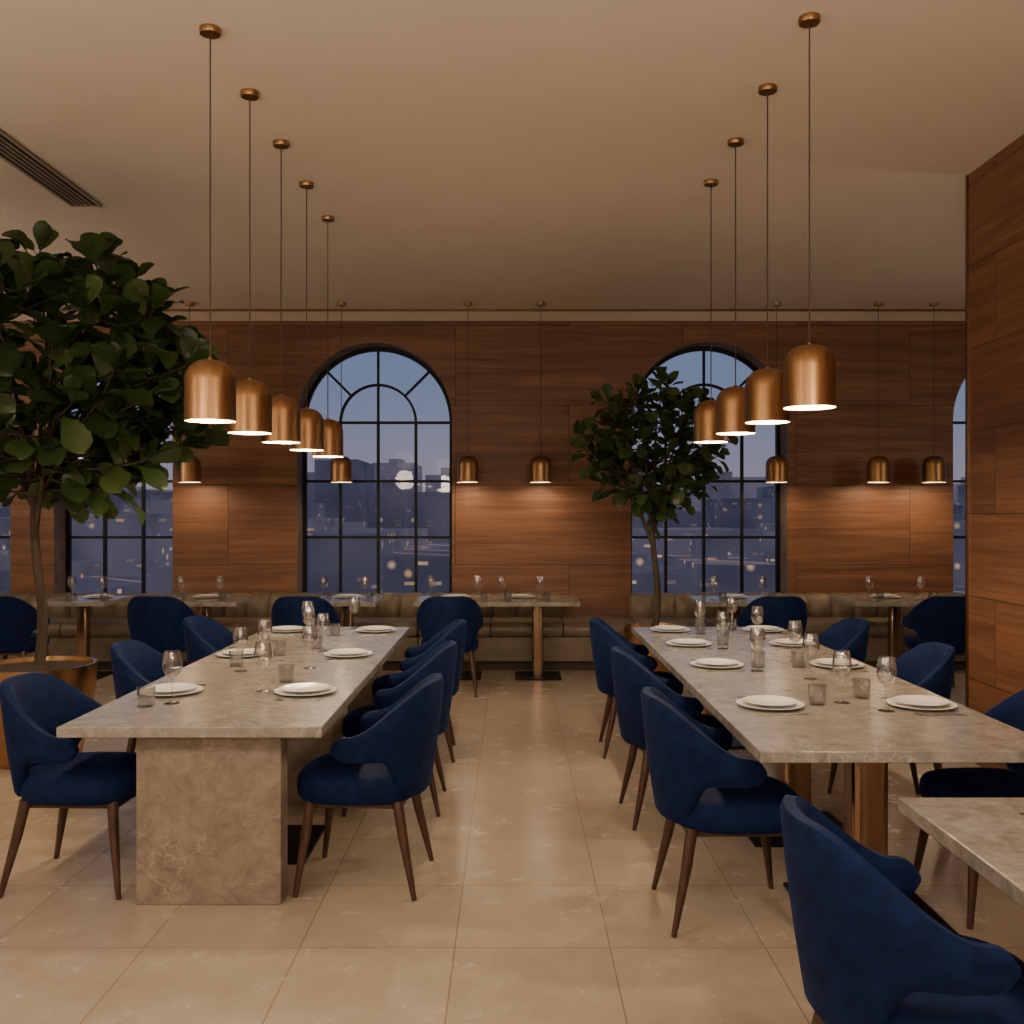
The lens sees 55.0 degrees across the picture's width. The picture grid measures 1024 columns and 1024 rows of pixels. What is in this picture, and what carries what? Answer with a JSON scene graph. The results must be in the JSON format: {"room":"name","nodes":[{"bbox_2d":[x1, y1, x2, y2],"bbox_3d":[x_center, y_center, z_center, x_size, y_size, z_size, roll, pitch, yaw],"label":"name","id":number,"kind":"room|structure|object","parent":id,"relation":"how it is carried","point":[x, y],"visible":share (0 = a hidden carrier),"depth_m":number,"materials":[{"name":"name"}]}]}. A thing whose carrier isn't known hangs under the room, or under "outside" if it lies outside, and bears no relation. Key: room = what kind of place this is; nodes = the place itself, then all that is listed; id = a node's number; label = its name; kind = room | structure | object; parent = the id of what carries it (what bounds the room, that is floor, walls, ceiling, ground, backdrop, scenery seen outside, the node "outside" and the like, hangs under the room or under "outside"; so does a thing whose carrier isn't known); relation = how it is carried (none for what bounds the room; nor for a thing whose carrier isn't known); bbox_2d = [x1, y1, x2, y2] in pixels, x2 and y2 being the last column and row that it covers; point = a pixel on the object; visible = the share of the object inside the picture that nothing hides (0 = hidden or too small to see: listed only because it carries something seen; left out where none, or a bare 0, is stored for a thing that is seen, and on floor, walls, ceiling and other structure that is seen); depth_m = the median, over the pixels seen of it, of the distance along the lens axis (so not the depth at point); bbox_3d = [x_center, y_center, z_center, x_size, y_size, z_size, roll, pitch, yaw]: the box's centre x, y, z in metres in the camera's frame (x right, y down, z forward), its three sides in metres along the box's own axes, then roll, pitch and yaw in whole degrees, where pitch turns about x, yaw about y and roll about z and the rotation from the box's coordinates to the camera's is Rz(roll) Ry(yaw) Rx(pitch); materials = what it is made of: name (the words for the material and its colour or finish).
{"room":"restaurant","nodes":[
{"label":"restaurant","id":0,"kind":"room"},
{"bbox_2d":[3,321,964,615],"bbox_3d":[0.000,-0.230,10.780,15.000,3.660,0.360,0,0,0],"label":"wall","id":1,"kind":"structure","parent":0,"point":[242,524],"depth_m":10.60,"materials":[{"name":"brown wood"}]},
{"bbox_2d":[66,382,172,593],"bbox_3d":[-4.300,-0.424,10.905,1.278,2.809,0.050,0,0,0],"label":"window","id":2,"kind":"structure","parent":1,"relation":"in","point":[69,537],"depth_m":10.88,"materials":[{"name":"black metal"}]},
{"bbox_2d":[303,347,451,593],"bbox_3d":[-1.483,-0.422,10.905,1.670,2.805,0.050,0,0,0],"label":"window","id":3,"kind":"structure","parent":1,"relation":"in","point":[378,350],"depth_m":10.88,"materials":[{"name":"black metal"}]},
{"bbox_2d":[9,309,964,320],"bbox_3d":[0.000,-2.120,10.725,15.000,0.120,0.350,0,0,0],"label":"trim","id":4,"kind":"structure","parent":1,"relation":"attached to","point":[195,314],"depth_m":10.59,"materials":[{"name":"beige paint"}]},
{"bbox_2d":[631,346,779,592],"bbox_3d":[2.127,-0.426,10.905,1.684,2.812,0.050,0,0,0],"label":"window","id":5,"kind":"structure","parent":1,"relation":"in","point":[743,360],"depth_m":10.88,"materials":[{"name":"black metal"}]},
{"bbox_2d":[953,421,964,538],"bbox_3d":[5.600,-0.426,10.905,1.684,2.812,0.050,0,0,0],"label":"window","id":6,"kind":"structure","parent":1,"relation":"in","point":[954,422],"depth_m":10.88,"materials":[{"name":"black metal"}]},
{"bbox_2d":[0,0,1023,308],"bbox_3d":[0.000,-2.255,3.700,15.600,0.150,14.400,0,0,0],"label":"ceiling","id":7,"kind":"structure","parent":0,"point":[488,154],"depth_m":5.83,"materials":[{"name":"paint"}]},
{"bbox_2d":[0,129,101,206],"bbox_3d":[-3.020,-2.172,5.790,0.220,0.013,2.380,0,0,0],"label":"ceiling air vent","id":8,"kind":"object","parent":7,"relation":"in","point":[15,154],"depth_m":6.31,"materials":[{"name":"metal"}]},
{"bbox_2d":[178,302,200,482],"bbox_3d":[-3.360,-1.244,10.250,0.226,1.870,0.226,0,0,0],"label":"pendant lamp","id":9,"kind":"object","parent":7,"relation":"hanging from","point":[190,472],"visible":0.66,"depth_m":10.16,"materials":[{"name":"gold metal"}]},
{"bbox_2d":[184,23,235,422],"bbox_3d":[-1.360,-1.294,4.430,0.226,1.770,0.226,0,0,0],"label":"pendant lamp","id":10,"kind":"object","parent":7,"relation":"hanging from","point":[209,384],"visible":1,"depth_m":4.35,"materials":[{"name":"gold metal"}]},
{"bbox_2d":[227,88,271,434],"bbox_3d":[-1.360,-1.294,5.100,0.226,1.770,0.226,0,0,0],"label":"pendant lamp","id":11,"kind":"object","parent":7,"relation":"hanging from","point":[253,397],"visible":0.91,"depth_m":5.03,"materials":[{"name":"gold metal"}]},
{"bbox_2d":[261,139,300,443],"bbox_3d":[-1.360,-1.294,5.790,0.226,1.770,0.226,0,0,0],"label":"pendant lamp","id":12,"kind":"object","parent":7,"relation":"hanging from","point":[286,412],"visible":0.91,"depth_m":5.71,"materials":[{"name":"gold metal"}]},
{"bbox_2d":[289,181,323,450],"bbox_3d":[-1.360,-1.294,6.510,0.226,1.770,0.226,0,0,0],"label":"pendant lamp","id":13,"kind":"object","parent":7,"relation":"hanging from","point":[312,422],"visible":0.85,"depth_m":6.44,"materials":[{"name":"gold metal"}]},
{"bbox_2d":[312,215,342,456],"bbox_3d":[-1.360,-1.294,7.260,0.226,1.770,0.226,0,0,0],"label":"pendant lamp","id":14,"kind":"object","parent":7,"relation":"hanging from","point":[333,430],"visible":0.81,"depth_m":7.19,"materials":[{"name":"gold metal"}]},
{"bbox_2d":[330,302,351,482],"bbox_3d":[-1.780,-1.244,10.250,0.226,1.870,0.226,0,0,0],"label":"pendant lamp","id":15,"kind":"object","parent":7,"relation":"hanging from","point":[340,467],"visible":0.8,"depth_m":10.17,"materials":[{"name":"gold metal"}]},
{"bbox_2d":[457,302,478,482],"bbox_3d":[-0.460,-1.244,10.250,0.226,1.870,0.226,0,0,0],"label":"pendant lamp","id":16,"kind":"object","parent":7,"relation":"hanging from","point":[467,466],"visible":1,"depth_m":10.16,"materials":[{"name":"gold metal"}]},
{"bbox_2d":[530,302,551,482],"bbox_3d":[0.300,-1.244,10.250,0.226,1.870,0.226,0,0,0],"label":"pendant lamp","id":17,"kind":"object","parent":7,"relation":"hanging from","point":[540,466],"visible":1,"depth_m":10.17,"materials":[{"name":"gold metal"}]},
{"bbox_2d":[694,179,728,442],"bbox_3d":[1.310,-1.319,6.470,0.226,1.720,0.226,0,0,0],"label":"pendant lamp","id":18,"kind":"object","parent":7,"relation":"hanging from","point":[705,411],"visible":0.79,"depth_m":6.42,"materials":[{"name":"gold metal"}]},
{"bbox_2d":[716,137,754,434],"bbox_3d":[1.310,-1.319,5.760,0.226,1.720,0.226,0,0,0],"label":"pendant lamp","id":19,"kind":"object","parent":7,"relation":"hanging from","point":[730,402],"visible":0.94,"depth_m":5.68,"materials":[{"name":"gold metal"}]},
{"bbox_2d":[745,83,789,423],"bbox_3d":[1.310,-1.319,5.040,0.226,1.720,0.226,0,0,0],"label":"pendant lamp","id":20,"kind":"object","parent":7,"relation":"hanging from","point":[763,387],"visible":0.95,"depth_m":4.96,"materials":[{"name":"gold metal"}]},
{"bbox_2d":[766,302,787,482],"bbox_3d":[2.760,-1.244,10.250,0.226,1.870,0.226,0,0,0],"label":"pendant lamp","id":21,"kind":"object","parent":7,"relation":"hanging from","point":[776,466],"visible":1,"depth_m":10.17,"materials":[{"name":"gold metal"}]},
{"bbox_2d":[783,12,835,409],"bbox_3d":[1.310,-1.319,4.330,0.226,1.720,0.226,0,0,0],"label":"pendant lamp","id":22,"kind":"object","parent":7,"relation":"hanging from","point":[809,370],"visible":1,"depth_m":4.25,"materials":[{"name":"gold metal"}]},
{"bbox_2d":[867,302,889,482],"bbox_3d":[3.820,-1.244,10.250,0.226,1.870,0.226,0,0,0],"label":"pendant lamp","id":23,"kind":"object","parent":7,"relation":"hanging from","point":[878,467],"visible":1,"depth_m":10.18,"materials":[{"name":"gold metal"}]},
{"bbox_2d":[922,302,945,482],"bbox_3d":[4.400,-1.244,10.250,0.226,1.870,0.226,0,0,0],"label":"pendant lamp","id":24,"kind":"object","parent":7,"relation":"hanging from","point":[933,467],"visible":1,"depth_m":10.16,"materials":[{"name":"gold metal"}]},
{"bbox_2d":[0,670,1023,1023],"bbox_3d":[0.000,1.675,3.700,15.600,0.150,14.400,0,0,0],"label":"floor","id":25,"kind":"structure","parent":0,"point":[536,902],"depth_m":3.90,"materials":[{"name":"tile"}]},
{"bbox_2d":[0,596,49,659],"bbox_3d":[-4.421,1.162,8.690,0.590,0.881,0.624,0,0,2],"label":"dining chair","id":26,"kind":"object","parent":25,"relation":"on","point":[18,618],"visible":0.66,"depth_m":8.46,"materials":[{"name":"blue fabric"}]},
{"bbox_2d":[0,672,135,899],"bbox_3d":[-1.890,1.162,4.301,0.624,0.881,0.590,0,0,2],"label":"dining chair","id":27,"kind":"object","parent":25,"relation":"on","point":[47,770],"visible":0.77,"depth_m":4.10,"materials":[{"name":"blue fabric"}]},
{"bbox_2d":[35,596,132,679],"bbox_3d":[-4.175,1.225,9.625,0.650,0.750,0.710,0,0,0],"label":"dining table","id":28,"kind":"object","parent":25,"relation":"on","point":[82,604],"visible":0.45,"depth_m":9.51,"materials":[{"name":"stone"}]},
{"bbox_2d":[83,594,113,597],"bbox_3d":[-4.100,0.836,9.750,0.290,0.028,0.290,0,0,0],"label":"dinner plate","id":29,"kind":"object","parent":28,"relation":"on","point":[90,595],"visible":0.99,"depth_m":9.75,"materials":[{"name":"white ceramic"}]},
{"bbox_2d":[0,213,229,769],"bbox_3d":[-2.939,-0.161,6.290,2.325,3.523,1.856,0,0,-20],"label":"fig tree","id":30,"kind":"object","parent":25,"relation":"on","point":[115,439],"visible":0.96,"depth_m":6.07,"materials":[{"name":"green plant"}]},
{"bbox_2d":[110,640,182,751],"bbox_3d":[-1.890,1.162,5.449,0.624,0.881,0.590,0,0,-2],"label":"dining chair","id":31,"kind":"object","parent":25,"relation":"on","point":[135,663],"visible":0.2,"depth_m":5.47,"materials":[{"name":"blue fabric"}]},
{"bbox_2d":[127,596,194,666],"bbox_3d":[-3.079,1.162,8.690,0.590,0.881,0.624,0,0,-1],"label":"dining chair","id":32,"kind":"object","parent":25,"relation":"on","point":[154,621],"visible":0.61,"depth_m":8.43,"materials":[{"name":"blue fabric"}]},
{"bbox_2d":[0,592,422,669],"bbox_3d":[-4.075,1.230,10.203,6.250,0.739,0.755,0,0,0],"label":"bench","id":33,"kind":"object","parent":25,"relation":"on","point":[108,624],"visible":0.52,"depth_m":10.20,"materials":[{"name":"beige leather"}]},
{"bbox_2d":[183,615,242,664],"bbox_3d":[-1.930,1.162,6.752,0.624,0.881,0.590,0,0,3],"label":"dining chair","id":34,"kind":"object","parent":25,"relation":"on","point":[204,636],"visible":0.35,"depth_m":6.81,"materials":[{"name":"blue fabric"}]},
{"bbox_2d":[174,596,255,617],"bbox_3d":[-2.990,1.225,9.625,0.780,0.750,0.710,0,0,0],"label":"dining table","id":35,"kind":"object","parent":25,"relation":"on","point":[204,605],"visible":0.38,"depth_m":9.51,"materials":[{"name":"stone"}]},
{"bbox_2d":[192,594,221,597],"bbox_3d":[-3.020,0.836,9.750,0.290,0.028,0.290,0,0,0],"label":"dinner plate","id":36,"kind":"object","parent":35,"relation":"on","point":[198,595],"visible":1,"depth_m":9.76,"materials":[{"name":"white ceramic"}]},
{"bbox_2d":[56,627,409,904],"bbox_3d":[-1.276,1.225,5.580,1.048,0.750,3.400,0,0,0],"label":"dining table","id":37,"kind":"object","parent":25,"relation":"on","point":[218,769],"visible":0.91,"depth_m":4.00,"materials":[{"name":"stone"}]},
{"bbox_2d":[137,685,155,707],"bbox_3d":[-1.600,0.807,4.300,0.080,0.085,0.080,0,0,0],"label":"water tumbler","id":38,"kind":"object","parent":37,"relation":"on","point":[143,705],"visible":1,"depth_m":4.30,"materials":[{"name":"clear glass"}]},
{"bbox_2d":[134,699,181,700],"bbox_3d":[-1.595,0.848,4.433,0.210,0.004,0.016,0,0,-2],"label":"knife","id":39,"kind":"object","parent":37,"relation":"on","point":[135,699],"depth_m":4.44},
{"bbox_2d":[139,683,203,695],"bbox_3d":[-1.600,0.836,4.620,0.290,0.028,0.290,0,0,0],"label":"dinner plate","id":40,"kind":"object","parent":37,"relation":"on","point":[164,689],"visible":0.84,"depth_m":4.61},
{"bbox_2d":[162,650,181,704],"bbox_3d":[-1.510,0.734,4.370,0.086,0.232,0.086,0,0,0],"label":"wine glass","id":41,"kind":"object","parent":37,"relation":"on","point":[176,702],"visible":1,"depth_m":4.36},
{"bbox_2d":[232,627,248,671],"bbox_3d":[-1.450,0.734,5.250,0.086,0.232,0.086,0,0,0],"label":"wine glass","id":42,"kind":"object","parent":37,"relation":"on","point":[246,627],"visible":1,"depth_m":5.24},
{"bbox_2d":[216,648,266,657],"bbox_3d":[-1.600,0.836,5.820,0.290,0.028,0.290,0,0,0],"label":"dinner plate","id":43,"kind":"object","parent":37,"relation":"on","point":[248,652],"visible":0.89,"depth_m":5.83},
{"bbox_2d":[254,641,271,692],"bbox_3d":[-1.180,0.734,4.660,0.086,0.232,0.086,0,0,0],"label":"wine glass","id":44,"kind":"object","parent":37,"relation":"on","point":[258,691],"visible":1,"depth_m":4.65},
{"bbox_2d":[257,619,272,660],"bbox_3d":[-1.420,0.734,5.650,0.086,0.232,0.086,0,0,0],"label":"wine glass","id":45,"kind":"object","parent":37,"relation":"on","point":[265,659],"visible":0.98,"depth_m":5.64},
{"bbox_2d":[278,664,293,682],"bbox_3d":[-1.130,0.807,4.920,0.080,0.085,0.080,0,0,0],"label":"water tumbler","id":46,"kind":"object","parent":37,"relation":"on","point":[279,664],"visible":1,"depth_m":4.92,"materials":[{"name":"clear glass"}]},
{"bbox_2d":[266,626,307,632],"bbox_3d":[-1.600,0.836,7.000,0.290,0.028,0.290,0,0,0],"label":"dinner plate","id":47,"kind":"object","parent":37,"relation":"on","point":[281,629],"visible":0.98,"depth_m":7.01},
{"bbox_2d":[274,700,319,701],"bbox_3d":[-0.965,0.848,4.415,0.200,0.004,0.024,0,0,2],"label":"fork","id":48,"kind":"object","parent":37,"relation":"on","point":[275,700],"visible":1,"depth_m":4.41,"materials":[{"name":"silver metal"}]},
{"bbox_2d":[274,683,336,695],"bbox_3d":[-0.970,0.836,4.620,0.290,0.028,0.290,0,0,0],"label":"dinner plate","id":49,"kind":"object","parent":37,"relation":"on","point":[297,689],"visible":1,"depth_m":4.61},
{"bbox_2d":[302,625,317,668],"bbox_3d":[-1.100,0.734,5.350,0.086,0.232,0.086,0,0,0],"label":"wine glass","id":50,"kind":"object","parent":37,"relation":"on","point":[311,667],"visible":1,"depth_m":5.34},
{"bbox_2d":[323,648,372,657],"bbox_3d":[-0.970,0.836,5.820,0.290,0.028,0.290,0,0,0],"label":"dinner plate","id":51,"kind":"object","parent":37,"relation":"on","point":[343,652],"visible":1,"depth_m":5.83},
{"bbox_2d":[355,626,395,632],"bbox_3d":[-0.970,0.836,7.000,0.290,0.028,0.290,0,0,0],"label":"dinner plate","id":52,"kind":"object","parent":37,"relation":"on","point":[370,629],"visible":1,"depth_m":7.01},
{"bbox_2d":[271,596,340,626],"bbox_3d":[-1.820,1.162,8.690,0.590,0.881,0.624,0,0,0],"label":"dining chair","id":53,"kind":"object","parent":25,"relation":"on","point":[286,610],"visible":0.41,"depth_m":8.42,"materials":[{"name":"blue fabric"}]},
{"bbox_2d":[320,596,384,626],"bbox_3d":[-1.610,1.225,9.625,0.640,0.750,0.710,0,0,0],"label":"dining table","id":54,"kind":"object","parent":25,"relation":"on","point":[347,618],"visible":0.43,"depth_m":9.51,"materials":[{"name":"stone"}]},
{"bbox_2d":[334,594,362,597],"bbox_3d":[-1.620,0.836,9.750,0.290,0.028,0.290,0,0,0],"label":"dinner plate","id":55,"kind":"object","parent":54,"relation":"on","point":[339,595],"visible":1,"depth_m":9.77,"materials":[{"name":"white ceramic"}]},
{"bbox_2d":[293,673,443,900],"bbox_3d":[-0.610,1.162,4.298,0.624,0.881,0.590,0,0,4],"label":"dining chair","id":56,"kind":"object","parent":25,"relation":"on","point":[390,763],"visible":1,"depth_m":4.08,"materials":[{"name":"blue fabric"}]},
{"bbox_2d":[342,641,457,816],"bbox_3d":[-0.610,1.162,5.400,0.624,0.881,0.590,0,0,0],"label":"dining chair","id":57,"kind":"object","parent":25,"relation":"on","point":[442,660],"visible":0.52,"depth_m":5.24,"materials":[{"name":"blue fabric"}]},
{"bbox_2d":[372,619,466,762],"bbox_3d":[-0.610,1.162,6.502,0.624,0.881,0.590,0,0,-3],"label":"dining chair","id":58,"kind":"object","parent":25,"relation":"on","point":[455,631],"visible":0.44,"depth_m":6.38,"materials":[{"name":"blue fabric"}]},
{"bbox_2d":[416,596,482,697],"bbox_3d":[-0.549,1.162,8.690,0.590,0.881,0.624,0,0,-2],"label":"dining chair","id":59,"kind":"object","parent":25,"relation":"on","point":[434,613],"visible":0.6,"depth_m":8.45,"materials":[{"name":"blue fabric"}]},
{"bbox_2d":[413,596,579,679],"bbox_3d":[-0.142,1.225,9.625,1.575,0.750,0.710,0,0,0],"label":"dining table","id":60,"kind":"object","parent":25,"relation":"on","point":[537,673],"visible":0.59,"depth_m":9.51,"materials":[{"name":"stone"}]},
{"bbox_2d":[443,594,469,596],"bbox_3d":[-0.560,0.836,9.750,0.290,0.028,0.290,0,0,0],"label":"dinner plate","id":61,"kind":"object","parent":60,"relation":"on","point":[465,595],"visible":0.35,"depth_m":9.81,"materials":[{"name":"white ceramic"}]},
{"bbox_2d":[507,594,535,597],"bbox_3d":[0.090,0.836,9.750,0.290,0.028,0.290,0,0,0],"label":"dinner plate","id":62,"kind":"object","parent":60,"relation":"on","point":[510,595],"visible":0.98,"depth_m":9.78,"materials":[{"name":"white ceramic"}]},
{"bbox_2d":[418,592,633,669],"bbox_3d":[0.150,1.230,10.203,2.180,0.739,0.755,0,0,0],"label":"bench","id":63,"kind":"object","parent":25,"relation":"on","point":[505,636],"visible":0.51,"depth_m":9.88,"materials":[{"name":"beige leather"}]},
{"bbox_2d":[589,617,682,758],"bbox_3d":[0.830,1.162,6.601,0.624,0.881,0.590,0,0,2],"label":"dining chair","id":64,"kind":"object","parent":25,"relation":"on","point":[604,637],"visible":0.59,"depth_m":6.43,"materials":[{"name":"blue fabric"}]},
{"bbox_2d":[567,365,738,672],"bbox_3d":[1.239,0.180,8.531,1.376,2.839,1.431,0,0,32],"label":"fig tree","id":65,"kind":"object","parent":25,"relation":"on","point":[678,473],"visible":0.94,"depth_m":8.26,"materials":[{"name":"green plant"}]},
{"bbox_2d":[610,646,731,830],"bbox_3d":[0.830,1.162,5.179,0.624,0.881,0.590,0,0,-2],"label":"dining chair","id":66,"kind":"object","parent":25,"relation":"on","point":[629,675],"visible":0.62,"depth_m":5.00,"materials":[{"name":"blue fabric"}]},
{"bbox_2d":[641,687,797,937],"bbox_3d":[0.830,1.162,3.939,0.624,0.881,0.590,0,0,-1],"label":"dining chair","id":67,"kind":"object","parent":25,"relation":"on","point":[698,786],"visible":0.95,"depth_m":3.73,"materials":[{"name":"blue fabric"}]},
{"bbox_2d":[687,596,763,626],"bbox_3d":[2.170,1.225,9.625,0.780,0.750,0.710,0,0,0],"label":"dining table","id":68,"kind":"object","parent":25,"relation":"on","point":[720,601],"visible":0.47,"depth_m":9.51,"materials":[{"name":"stone"}]},
{"bbox_2d":[719,594,748,597],"bbox_3d":[2.200,0.836,9.750,0.290,0.028,0.290,0,0,0],"label":"dinner plate","id":69,"kind":"object","parent":68,"relation":"on","point":[722,595],"visible":0.91,"depth_m":9.77,"materials":[{"name":"white ceramic"}]},
{"bbox_2d":[737,596,807,636],"bbox_3d":[2.300,1.162,8.690,0.590,0.881,0.624,0,0,0],"label":"dining chair","id":70,"kind":"object","parent":25,"relation":"on","point":[778,610],"visible":0.46,"depth_m":8.42,"materials":[{"name":"blue fabric"}]},
{"bbox_2d":[628,592,964,669],"bbox_3d":[4.075,1.230,10.203,5.650,0.739,0.755,0,0,0],"label":"bench","id":71,"kind":"object","parent":25,"relation":"on","point":[823,612],"visible":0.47,"depth_m":10.32,"materials":[{"name":"beige leather"}]},
{"bbox_2d":[631,627,1023,933],"bbox_3d":[1.433,1.225,5.385,1.103,0.750,3.790,0,0,0],"label":"dining table","id":72,"kind":"object","parent":25,"relation":"on","point":[859,736],"visible":0.51,"depth_m":4.07,"materials":[{"name":"stone"}]},
{"bbox_2d":[650,625,690,631],"bbox_3d":[1.130,0.836,7.020,0.290,0.028,0.290,0,0,0],"label":"dinner plate","id":73,"kind":"object","parent":72,"relation":"on","point":[662,628],"visible":1,"depth_m":7.03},
{"bbox_2d":[666,638,711,646],"bbox_3d":[1.130,0.836,6.280,0.290,0.028,0.290,0,0,0],"label":"dinner plate","id":74,"kind":"object","parent":72,"relation":"on","point":[686,642],"visible":1,"depth_m":6.28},
{"bbox_2d":[694,600,705,634],"bbox_3d":[1.310,0.734,6.850,0.086,0.232,0.086,0,0,0],"label":"wine glass","id":75,"kind":"object","parent":72,"relation":"on","point":[695,600],"visible":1,"depth_m":6.84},
{"bbox_2d":[690,658,743,667],"bbox_3d":[1.130,0.836,5.420,0.290,0.028,0.290,0,0,0],"label":"dinner plate","id":76,"kind":"object","parent":72,"relation":"on","point":[704,662],"visible":1,"depth_m":5.42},
{"bbox_2d":[716,611,729,649],"bbox_3d":[1.310,0.734,6.110,0.086,0.232,0.086,0,0,0],"label":"wine glass","id":77,"kind":"object","parent":72,"relation":"on","point":[717,611],"visible":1,"depth_m":6.10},
{"bbox_2d":[749,627,765,671],"bbox_3d":[1.310,0.734,5.250,0.086,0.232,0.086,0,0,0],"label":"wine glass","id":78,"kind":"object","parent":72,"relation":"on","point":[756,670],"visible":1,"depth_m":5.25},
{"bbox_2d":[742,625,783,631],"bbox_3d":[1.790,0.836,7.020,0.290,0.028,0.290,0,0,0],"label":"dinner plate","id":79,"kind":"object","parent":72,"relation":"on","point":[755,628],"visible":0.94,"depth_m":7.03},
{"bbox_2d":[736,695,804,709],"bbox_3d":[1.130,0.836,4.300,0.290,0.028,0.290,0,0,0],"label":"dinner plate","id":80,"kind":"object","parent":72,"relation":"on","point":[767,702],"visible":1,"depth_m":4.30,"materials":[{"name":"ceramic"}]},
{"bbox_2d":[769,638,815,646],"bbox_3d":[1.790,0.836,6.280,0.290,0.028,0.290,0,0,0],"label":"dinner plate","id":81,"kind":"object","parent":72,"relation":"on","point":[783,641],"visible":0.94,"depth_m":6.28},
{"bbox_2d":[787,620,802,661],"bbox_3d":[1.610,0.734,5.590,0.086,0.232,0.086,0,0,0],"label":"wine glass","id":82,"kind":"object","parent":72,"relation":"on","point":[789,620],"visible":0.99,"depth_m":5.59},
{"bbox_2d":[802,633,819,679],"bbox_3d":[1.520,0.734,5.000,0.086,0.232,0.086,0,0,0],"label":"wine glass","id":83,"kind":"object","parent":72,"relation":"on","point":[810,678],"visible":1,"depth_m":5.00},
{"bbox_2d":[808,683,826,705],"bbox_3d":[1.350,0.807,4.348,0.080,0.085,0.080,0,0,0],"label":"water tumbler","id":84,"kind":"object","parent":72,"relation":"on","point":[812,701],"visible":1,"depth_m":4.34,"materials":[{"name":"clear glass"}]},
{"bbox_2d":[809,658,863,667],"bbox_3d":[1.790,0.836,5.420,0.290,0.028,0.290,0,0,0],"label":"dinner plate","id":85,"kind":"object","parent":72,"relation":"on","point":[824,662],"visible":0.95,"depth_m":5.42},
{"bbox_2d":[832,650,851,703],"bbox_3d":[1.470,0.734,4.380,0.086,0.232,0.086,0,0,0],"label":"wine glass","id":86,"kind":"object","parent":72,"relation":"on","point":[847,675],"visible":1,"depth_m":4.37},
{"bbox_2d":[852,678,870,698],"bbox_3d":[1.600,0.807,4.500,0.080,0.085,0.080,0,0,0],"label":"water tumbler","id":87,"kind":"object","parent":72,"relation":"on","point":[860,696],"visible":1,"depth_m":4.50,"materials":[{"name":"clear glass"}]},
{"bbox_2d":[876,656,896,712],"bbox_3d":[1.600,0.734,4.200,0.086,0.232,0.086,0,0,0],"label":"wine glass","id":88,"kind":"object","parent":72,"relation":"on","point":[892,682],"visible":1,"depth_m":4.20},
{"bbox_2d":[886,695,956,709],"bbox_3d":[1.790,0.836,4.300,0.290,0.028,0.290,0,0,0],"label":"dinner plate","id":89,"kind":"object","parent":72,"relation":"on","point":[920,702],"visible":1,"depth_m":4.30,"materials":[{"name":"ceramic"}]},
{"bbox_2d":[918,714,967,715],"bbox_3d":[1.795,0.848,4.095,0.200,0.004,0.024,0,0,2],"label":"fork","id":90,"kind":"object","parent":72,"relation":"on","point":[918,714],"visible":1,"depth_m":4.09,"materials":[{"name":"silver metal"}]},
{"bbox_2d":[811,617,869,662],"bbox_3d":[2.070,1.162,6.601,0.624,0.881,0.590,0,0,-2],"label":"dining chair","id":91,"kind":"object","parent":25,"relation":"on","point":[851,634],"visible":0.22,"depth_m":6.67,"materials":[{"name":"blue fabric"}]},
{"bbox_2d":[831,596,928,663],"bbox_3d":[3.695,1.225,9.625,0.910,0.750,0.710,0,0,0],"label":"dining table","id":92,"kind":"object","parent":25,"relation":"on","point":[894,605],"visible":0.54,"depth_m":9.51,"materials":[{"name":"stone"}]},
{"bbox_2d":[870,594,900,597],"bbox_3d":[3.700,0.836,9.750,0.290,0.028,0.290,0,0,0],"label":"dinner plate","id":93,"kind":"object","parent":92,"relation":"on","point":[873,595],"visible":1,"depth_m":9.76,"materials":[{"name":"white ceramic"}]},
{"bbox_2d":[827,642,955,794],"bbox_3d":[2.070,1.162,5.349,0.624,0.881,0.590,0,0,2],"label":"dining chair","id":94,"kind":"object","parent":25,"relation":"on","point":[929,666],"visible":0.27,"depth_m":5.44,"materials":[{"name":"blue fabric"}]},
{"bbox_2d":[780,795,1023,1023],"bbox_3d":[0.970,1.162,2.370,0.624,0.881,0.590,0,0,1],"label":"dining chair","id":95,"kind":"object","parent":25,"relation":"on","point":[868,954],"visible":1,"depth_m":2.17,"materials":[{"name":"blue fabric"}]},
{"bbox_2d":[902,596,964,687],"bbox_3d":[3.779,1.162,8.690,0.590,0.881,0.624,0,0,2],"label":"dining chair","id":96,"kind":"object","parent":25,"relation":"on","point":[941,619],"visible":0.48,"depth_m":8.43,"materials":[{"name":"blue fabric"}]},
{"bbox_2d":[898,798,1023,907],"bbox_3d":[1.700,1.225,2.390,1.100,0.750,1.080,0,0,0],"label":"dining table","id":97,"kind":"object","parent":25,"relation":"on","point":[987,834],"visible":1,"depth_m":2.64,"materials":[{"name":"stone"}]},
{"bbox_2d":[914,689,1023,929],"bbox_3d":[2.020,1.162,4.022,0.624,0.881,0.590,0,0,-3],"label":"dining chair","id":98,"kind":"object","parent":25,"relation":"on","point":[969,782],"visible":0.46,"depth_m":4.02,"materials":[{"name":"blue fabric"}]},
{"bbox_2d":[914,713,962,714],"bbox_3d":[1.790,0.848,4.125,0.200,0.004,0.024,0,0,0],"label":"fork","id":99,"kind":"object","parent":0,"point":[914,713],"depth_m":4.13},
{"bbox_2d":[969,134,1023,768],"bbox_3d":[3.130,-0.290,1.580,0.360,3.780,9.560,0,0,0],"label":"wall","id":100,"kind":"structure","parent":0,"point":[996,187],"depth_m":5.99,"materials":[{"name":"brown wood"}]},
{"bbox_2d":[965,175,968,707],"bbox_3d":[2.945,-0.290,6.361,0.014,3.780,0.022,0,0,0],"label":"trim","id":101,"kind":"structure","parent":100,"relation":"attached to","point":[966,176],"depth_m":6.35,"materials":[{"name":"wood"}]},
{"label":"outside","id":102,"kind":"structure","parent":0,"visible":0},
{"bbox_2d":[0,459,964,594],"bbox_3d":[5.233,21.820,206.447,490.466,79.560,207.105,0,0,0],"label":"city skyline","id":103,"kind":"object","parent":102,"point":[359,500],"visible":0.15,"depth_m":145.96,"materials":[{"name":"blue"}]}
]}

